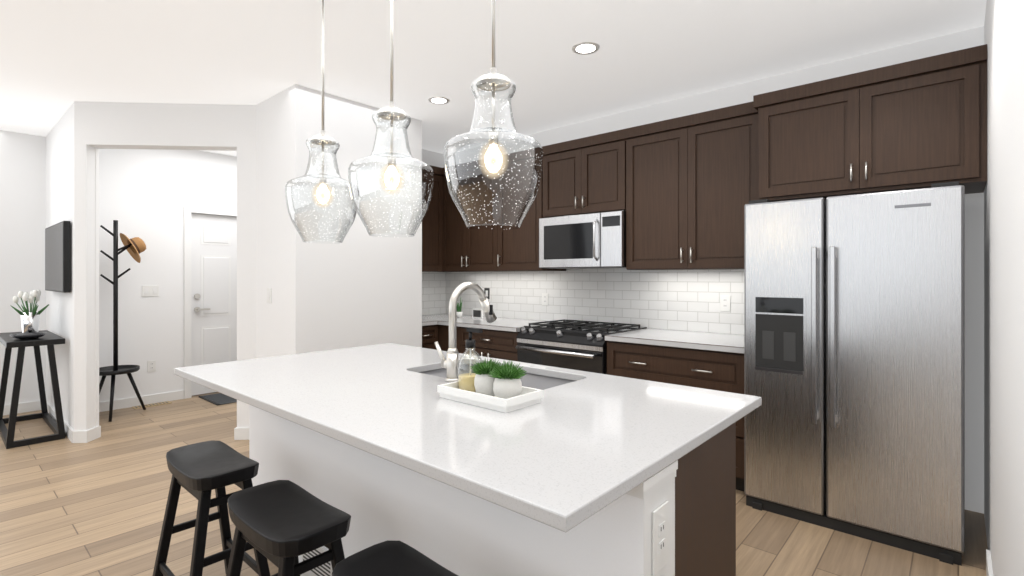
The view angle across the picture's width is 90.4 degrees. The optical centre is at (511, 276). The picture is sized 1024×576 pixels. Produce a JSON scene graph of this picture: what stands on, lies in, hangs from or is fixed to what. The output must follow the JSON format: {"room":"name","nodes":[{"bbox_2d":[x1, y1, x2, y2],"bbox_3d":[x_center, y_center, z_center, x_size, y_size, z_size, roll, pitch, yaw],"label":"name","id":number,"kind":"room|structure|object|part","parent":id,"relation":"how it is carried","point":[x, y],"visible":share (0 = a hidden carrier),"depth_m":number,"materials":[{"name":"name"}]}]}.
{"room":"kitchen","nodes":[
{"label":"kitchen","id":0,"kind":"room"},
{"bbox_2d":[0,130,45,414],"bbox_3d":[-6.058,-0.040,3.791,0.134,2.780,4.100,0,0,41],"label":"wall","id":1,"kind":"structure","parent":0,"point":[22,204],"depth_m":5.06,"materials":[{"name":"paint"}]},
{"bbox_2d":[46,102,95,442],"bbox_3d":[-4.122,-0.040,4.710,1.590,2.780,0.154,0,0,41],"label":"wall","id":2,"kind":"structure","parent":0,"point":[60,197],"depth_m":4.48,"materials":[{"name":"paint"}]},
{"bbox_2d":[45,221,70,292],"bbox_3d":[-4.040,-0.165,4.516,1.030,0.590,0.056,0,0,41],"label":"wall-mounted tv","id":3,"kind":"object","parent":2,"relation":"attached to","point":[57,257],"visible":1,"depth_m":4.31,"materials":[{"name":"black"}]},
{"bbox_2d":[73,101,255,442],"bbox_3d":[-2.852,-0.040,4.245,1.439,2.780,0.154,0,0,-4],"label":"wall","id":4,"kind":"structure","parent":0,"point":[153,126],"depth_m":4.19,"materials":[{"name":"paint"}]},
{"bbox_2d":[99,149,236,411],"bbox_3d":[-3.204,-0.040,6.206,0.134,2.780,3.305,0,0,41],"label":"wall","id":5,"kind":"structure","parent":0,"point":[146,195],"depth_m":5.40,"materials":[{"name":"paint"}]},
{"bbox_2d":[142,285,158,296],"bbox_3d":[-3.838,0.150,5.396,0.010,0.118,0.150,0,0,41],"label":"light switch","id":6,"kind":"object","parent":5,"relation":"attached to","point":[149,290],"visible":1,"depth_m":5.39,"materials":[{"name":"white plastic"}]},
{"bbox_2d":[147,360,155,371],"bbox_3d":[-3.833,0.950,5.404,0.008,0.118,0.075,0,0,41],"label":"outlet","id":7,"kind":"object","parent":5,"relation":"attached to","point":[151,366],"visible":1,"depth_m":5.40,"materials":[{"name":"white plastic"}]},
{"bbox_2d":[184,205,236,398],"bbox_3d":[-3.296,0.280,6.063,0.095,2.140,1.100,0,0,41],"label":"front door","id":8,"kind":"structure","parent":5,"relation":"in","point":[210,289],"depth_m":5.85,"materials":[{"name":"white wood"}]},
{"bbox_2d":[256,84,421,357],"bbox_3d":[-1.518,-0.040,4.466,0.824,2.780,1.194,0,0,41],"label":"wall","id":9,"kind":"structure","parent":0,"point":[359,285],"depth_m":4.07,"materials":[{"name":"paint"}]},
{"bbox_2d":[267,288,271,302],"bbox_3d":[-1.938,0.150,4.052,0.075,0.118,0.010,0,0,41],"label":"light switch","id":10,"kind":"object","parent":9,"relation":"attached to","point":[269,295],"visible":1,"depth_m":4.04,"materials":[{"name":"white plastic"}]},
{"bbox_2d":[422,165,441,271],"bbox_3d":[-1.064,-0.605,5.287,0.422,1.100,0.640,0,0,41],"label":"upper cabinet","id":11,"kind":"object","parent":9,"relation":"attached to","point":[432,221],"depth_m":5.32,"materials":[{"name":"brown wood"}]},
{"bbox_2d":[422,149,443,167],"bbox_3d":[-1.149,-0.040,5.601,0.120,2.780,1.000,0,0,41],"label":"wall","id":12,"kind":"structure","parent":0,"point":[432,158],"depth_m":5.80,"materials":[{"name":"paint"}]},
{"bbox_2d":[422,272,445,314],"bbox_3d":[-1.101,0.177,5.559,0.008,0.505,1.000,0,0,41],"label":"backsplash","id":13,"kind":"structure","parent":12,"relation":"attached to","point":[433,293],"depth_m":5.79,"materials":[{"name":"tile"}]},
{"bbox_2d":[0,0,986,156],"bbox_3d":[-2.120,-1.460,3.193,10.600,0.060,8.400,0,0,41],"label":"ceiling","id":14,"kind":"structure","parent":0,"point":[58,58],"depth_m":3.20,"materials":[{"name":"paint"}]},
{"bbox_2d":[285,0,358,242],"bbox_3d":[-0.935,-0.799,2.512,0.344,1.259,0.344,0,0,41],"label":"pendant light","id":15,"kind":"object","parent":14,"relation":"hanging from","point":[322,193],"visible":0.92,"depth_m":2.46,"materials":[{"name":"clear glass"}]},
{"bbox_3d":[-0.935,-0.420,2.512,0.344,0.500,0.344,0,0,41],"label":"lamp shade","id":16,"kind":"part","parent":15,"relation":"part of","materials":[{"name":"clear glass"}]},
{"bbox_2d":[348,0,433,236],"bbox_3d":[-0.497,-0.799,2.101,0.344,1.259,0.344,0,0,41],"label":"pendant light","id":17,"kind":"object","parent":14,"relation":"hanging from","point":[391,176],"visible":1,"depth_m":2.05,"materials":[{"name":"clear glass"}]},
{"bbox_3d":[-0.497,-0.420,2.101,0.344,0.500,0.344,0,0,41],"label":"lamp shade","id":18,"kind":"part","parent":17,"relation":"part of","materials":[{"name":"clear glass"}]},
{"bbox_2d":[428,96,449,103],"bbox_3d":[-0.592,-1.427,4.114,0.176,0.004,0.176,0,0,41],"label":"recessed light","id":19,"kind":"object","parent":14,"relation":"in","point":[438,100],"visible":1,"depth_m":4.11,"materials":[{"name":"white"}]},
{"bbox_2d":[443,0,542,227],"bbox_3d":[-0.064,-0.799,1.760,0.344,1.259,0.344,0,0,41],"label":"pendant light","id":20,"kind":"object","parent":14,"relation":"hanging from","point":[493,81],"visible":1,"depth_m":1.71,"materials":[{"name":"clear glass"}]},
{"bbox_3d":[-0.064,-0.420,1.760,0.344,0.500,0.344,0,0,41],"label":"lamp shade","id":21,"kind":"part","parent":20,"relation":"part of","materials":[{"name":"clear glass"}]},
{"bbox_2d":[572,42,599,54],"bbox_3d":[0.461,-1.427,3.176,0.176,0.004,0.176,0,0,41],"label":"recessed light","id":22,"kind":"object","parent":14,"relation":"in","point":[584,48],"visible":1,"depth_m":3.17,"materials":[{"name":"white"}]},
{"bbox_2d":[0,392,987,575],"bbox_3d":[-2.120,1.380,3.193,10.600,0.060,8.400,0,0,41],"label":"floor","id":23,"kind":"structure","parent":0,"point":[95,507],"depth_m":2.81,"materials":[{"name":"brown wood"}]},
{"bbox_2d":[0,330,64,448],"bbox_3d":[-4.227,0.932,4.446,1.020,0.835,0.350,0,0,41],"label":"console table","id":24,"kind":"object","parent":23,"relation":"on","point":[49,339],"visible":0.9,"depth_m":4.21,"materials":[{"name":"black wood"}]},
{"bbox_2d":[10,332,46,338],"bbox_3d":[-4.014,0.494,4.219,0.230,0.040,0.230,0,0,41],"label":"decorative bowl","id":25,"kind":"object","parent":24,"relation":"on","point":[28,335],"visible":1,"depth_m":4.18,"materials":[{"name":"grey ceramic"}]},
{"bbox_2d":[10,290,48,332],"bbox_3d":[-4.158,0.312,4.387,0.249,0.403,0.246,0,0,41],"label":"vase","id":26,"kind":"object","parent":24,"relation":"on","point":[30,321],"visible":0.98,"depth_m":4.35,"materials":[{"name":"white ceramic"}]},
{"bbox_2d":[99,220,145,421],"bbox_3d":[-3.825,0.402,4.962,0.449,1.904,0.447,0,0,41],"label":"coat rack","id":27,"kind":"object","parent":23,"relation":"on","point":[114,370],"visible":0.88,"depth_m":4.94,"materials":[{"name":"black"}]},
{"bbox_2d":[120,233,145,262],"bbox_3d":[-3.770,-0.284,5.057,0.330,0.291,0.208,0,0,41],"label":"hat","id":28,"kind":"object","parent":27,"relation":"hanging from","point":[136,248],"visible":0.96,"depth_m":5.06,"materials":[{"name":"wicker"}]},
{"bbox_2d":[132,401,171,408],"bbox_3d":[-3.782,1.346,5.339,0.110,0.006,0.330,0,0,41],"label":"floor vent","id":29,"kind":"object","parent":23,"relation":"in","point":[153,404],"visible":0.88,"depth_m":5.35,"materials":[{"name":"beige wood"}]},
{"bbox_2d":[153,440,269,575],"bbox_3d":[-1.213,1.038,2.051,0.474,0.624,0.333,0,0,41],"label":"stool","id":30,"kind":"object","parent":23,"relation":"on","point":[200,471],"visible":0.94,"depth_m":2.01,"materials":[{"name":"black wood"}]},
{"bbox_2d":[199,393,236,405],"bbox_3d":[-3.023,1.343,5.824,0.570,0.013,0.840,0,0,41],"label":"doormat","id":31,"kind":"object","parent":23,"relation":"on","point":[217,399],"visible":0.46,"depth_m":5.55,"materials":[{"name":"black fabric"}]},
{"bbox_2d":[226,480,350,575],"bbox_3d":[-0.714,1.038,1.612,0.474,0.624,0.333,0,0,41],"label":"stool","id":32,"kind":"object","parent":23,"relation":"on","point":[282,525],"visible":1,"depth_m":1.55,"materials":[{"name":"black wood"}]},
{"bbox_2d":[332,540,457,575],"bbox_3d":[-0.223,1.038,1.194,0.474,0.624,0.333,0,0,41],"label":"stool","id":33,"kind":"object","parent":23,"relation":"on","point":[391,558],"visible":1,"depth_m":1.30,"materials":[{"name":"black wood"}]},
{"bbox_2d":[422,322,433,348],"bbox_3d":[-1.080,0.910,5.088,0.658,0.880,0.317,0,0,41],"label":"base cabinet","id":34,"kind":"object","parent":23,"relation":"on","point":[427,327],"depth_m":4.90,"materials":[{"name":"brown wood"}]},
{"bbox_2d":[434,318,501,353],"bbox_3d":[-0.388,0.910,5.107,0.397,0.880,0.735,0,0,41],"label":"base cabinet","id":35,"kind":"object","parent":23,"relation":"on","point":[441,329],"depth_m":4.92,"materials":[{"name":"brown wood"}]},
{"bbox_2d":[456,298,482,318],"bbox_3d":[-0.454,0.319,5.271,0.340,0.220,0.100,0,0,41],"label":"decor","id":36,"kind":"object","parent":35,"relation":"on","point":[477,313],"visible":0.88,"depth_m":5.27,"materials":[{"name":"white ceramic"}]},
{"bbox_2d":[249,363,757,575],"bbox_3d":[-0.262,0.907,2.193,2.210,0.887,0.851,0,0,41],"label":"kitchen island","id":37,"kind":"object","parent":23,"relation":"on","point":[465,536],"depth_m":1.55,"materials":[{"name":"white paint"}]},
{"bbox_2d":[174,343,761,534],"bbox_3d":[-0.349,0.468,2.110,2.250,0.075,1.210,0,0,41],"label":"island countertop","id":38,"kind":"structure","parent":37,"relation":"on","point":[558,462],"depth_m":1.52,"materials":[{"name":"white stone"}]},
{"bbox_2d":[435,282,496,381],"bbox_3d":[-0.201,0.225,2.210,0.142,0.408,0.287,0,0,41],"label":"faucet","id":39,"kind":"object","parent":38,"relation":"on","point":[450,363],"visible":0.94,"depth_m":2.09,"materials":[{"name":"silver metal"}]},
{"bbox_2d":[437,327,542,412],"bbox_3d":[-0.079,0.308,1.773,0.330,0.242,0.190,0,0,41],"label":"tray","id":40,"kind":"object","parent":38,"relation":"on","point":[492,385],"visible":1,"depth_m":1.72,"materials":[{"name":"white ceramic"}]},
{"bbox_2d":[652,501,668,575],"bbox_3d":[0.357,0.625,1.217,0.008,0.150,0.082,0,0,41],"label":"outlet","id":41,"kind":"object","parent":37,"relation":"attached to","point":[660,537],"visible":1,"depth_m":1.21,"materials":[{"name":"white plastic"}]},
{"bbox_2d":[466,322,543,360],"bbox_3d":[0.008,0.910,4.796,0.718,0.880,0.678,0,0,41],"label":"base cabinet","id":42,"kind":"object","parent":23,"relation":"on","point":[498,340],"depth_m":4.49,"materials":[{"name":"brown wood"}]},
{"bbox_2d":[516,319,646,373],"bbox_3d":[0.562,0.874,4.242,0.837,0.952,0.766,0,0,41],"label":"range","id":43,"kind":"object","parent":23,"relation":"on","point":[580,345],"visible":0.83,"depth_m":4.01,"materials":[{"name":"silver"}]},
{"bbox_2d":[605,330,743,491],"bbox_3d":[1.288,0.910,3.672,0.998,0.880,0.678,0,0,41],"label":"base cabinet","id":44,"kind":"object","parent":23,"relation":"on","point":[710,361],"depth_m":3.38,"materials":[{"name":"brown wood"}]},
{"bbox_2d":[744,181,964,565],"bbox_3d":[1.968,0.450,2.944,0.974,1.800,0.819,0,0,41],"label":"fridge","id":45,"kind":"object","parent":23,"relation":"on","point":[854,346],"visible":1,"depth_m":2.62,"materials":[{"name":"silver metal"}]},
{"bbox_2d":[449,26,983,513],"bbox_3d":[0.998,-0.040,4.461,4.850,2.780,0.120,0,0,41],"label":"wall","id":46,"kind":"structure","parent":0,"point":[973,264],"depth_m":3.08,"materials":[{"name":"paint"}]},
{"bbox_2d":[442,162,469,271],"bbox_3d":[-0.477,-0.605,5.393,0.444,1.100,0.427,0,0,41],"label":"upper cabinet","id":47,"kind":"object","parent":46,"relation":"attached to","point":[455,233],"depth_m":5.28,"materials":[{"name":"brown wood"}]},
{"bbox_2d":[470,159,501,271],"bbox_3d":[-0.175,-0.605,5.159,0.545,1.100,0.380,0,0,41],"label":"upper cabinet","id":48,"kind":"object","parent":46,"relation":"attached to","point":[485,242],"depth_m":4.99,"materials":[{"name":"brown wood"}]},
{"bbox_2d":[502,146,565,271],"bbox_3d":[0.192,-0.605,4.836,0.658,1.100,0.380,0,0,41],"label":"upper cabinet","id":49,"kind":"object","parent":46,"relation":"attached to","point":[520,246],"depth_m":4.68,"materials":[{"name":"brown wood"}]},
{"bbox_2d":[546,129,625,217],"bbox_3d":[0.703,-0.840,4.387,0.825,0.630,0.380,0,0,41],"label":"upper cabinet","id":50,"kind":"object","parent":46,"relation":"attached to","point":[586,175],"depth_m":4.21,"materials":[{"name":"brown wood"}]},
{"bbox_2d":[539,210,625,268],"bbox_3d":[0.667,-0.296,4.346,0.819,0.443,0.479,0,0,41],"label":"microwave","id":51,"kind":"object","parent":50,"relation":"attached to","point":[590,241],"visible":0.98,"depth_m":4.17,"materials":[{"name":"silver metal"}]},
{"bbox_2d":[446,268,743,334],"bbox_3d":[0.555,0.177,4.765,3.544,0.505,0.008,0,0,41],"label":"backsplash","id":52,"kind":"structure","parent":46,"relation":"attached to","point":[684,300],"depth_m":4.43,"materials":[{"name":"tile"}]},
{"bbox_2d":[484,288,489,298],"bbox_3d":[-0.272,0.180,5.479,0.075,0.118,0.010,0,0,41],"label":"light switch","id":53,"kind":"object","parent":52,"relation":"attached to","point":[487,292],"visible":0.71,"depth_m":5.47,"materials":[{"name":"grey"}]},
{"bbox_2d":[542,293,547,304],"bbox_3d":[0.323,0.220,4.958,0.075,0.118,0.008,0,0,41],"label":"electrical outlet","id":54,"kind":"object","parent":52,"relation":"attached to","point":[544,298],"visible":1,"depth_m":4.96,"materials":[{"name":"white plastic"}]},
{"bbox_2d":[720,295,729,310],"bbox_3d":[1.607,0.200,3.829,0.075,0.118,0.008,0,0,41],"label":"electrical outlet","id":55,"kind":"object","parent":52,"relation":"attached to","point":[724,303],"visible":1,"depth_m":3.83,"materials":[{"name":"white plastic"}]},
{"bbox_2d":[626,100,753,269],"bbox_3d":[1.363,-0.605,3.807,1.054,1.100,0.380,0,0,41],"label":"upper cabinet","id":56,"kind":"object","parent":46,"relation":"attached to","point":[682,191],"depth_m":3.63,"materials":[{"name":"brown wood"}]},
{"bbox_2d":[754,44,986,201],"bbox_3d":[2.124,-0.818,3.065,1.070,0.675,0.490,0,0,41],"label":"upper cabinet","id":57,"kind":"object","parent":46,"relation":"attached to","point":[919,123],"depth_m":2.82,"materials":[{"name":"brown wood"}]},
{"bbox_2d":[984,0,1023,575],"bbox_3d":[0.410,-0.040,0.219,0.134,2.780,7.270,0,0,41],"label":"wall","id":58,"kind":"structure","parent":0,"point":[1004,334],"depth_m":1.61,"materials":[{"name":"paint"}]}
]}

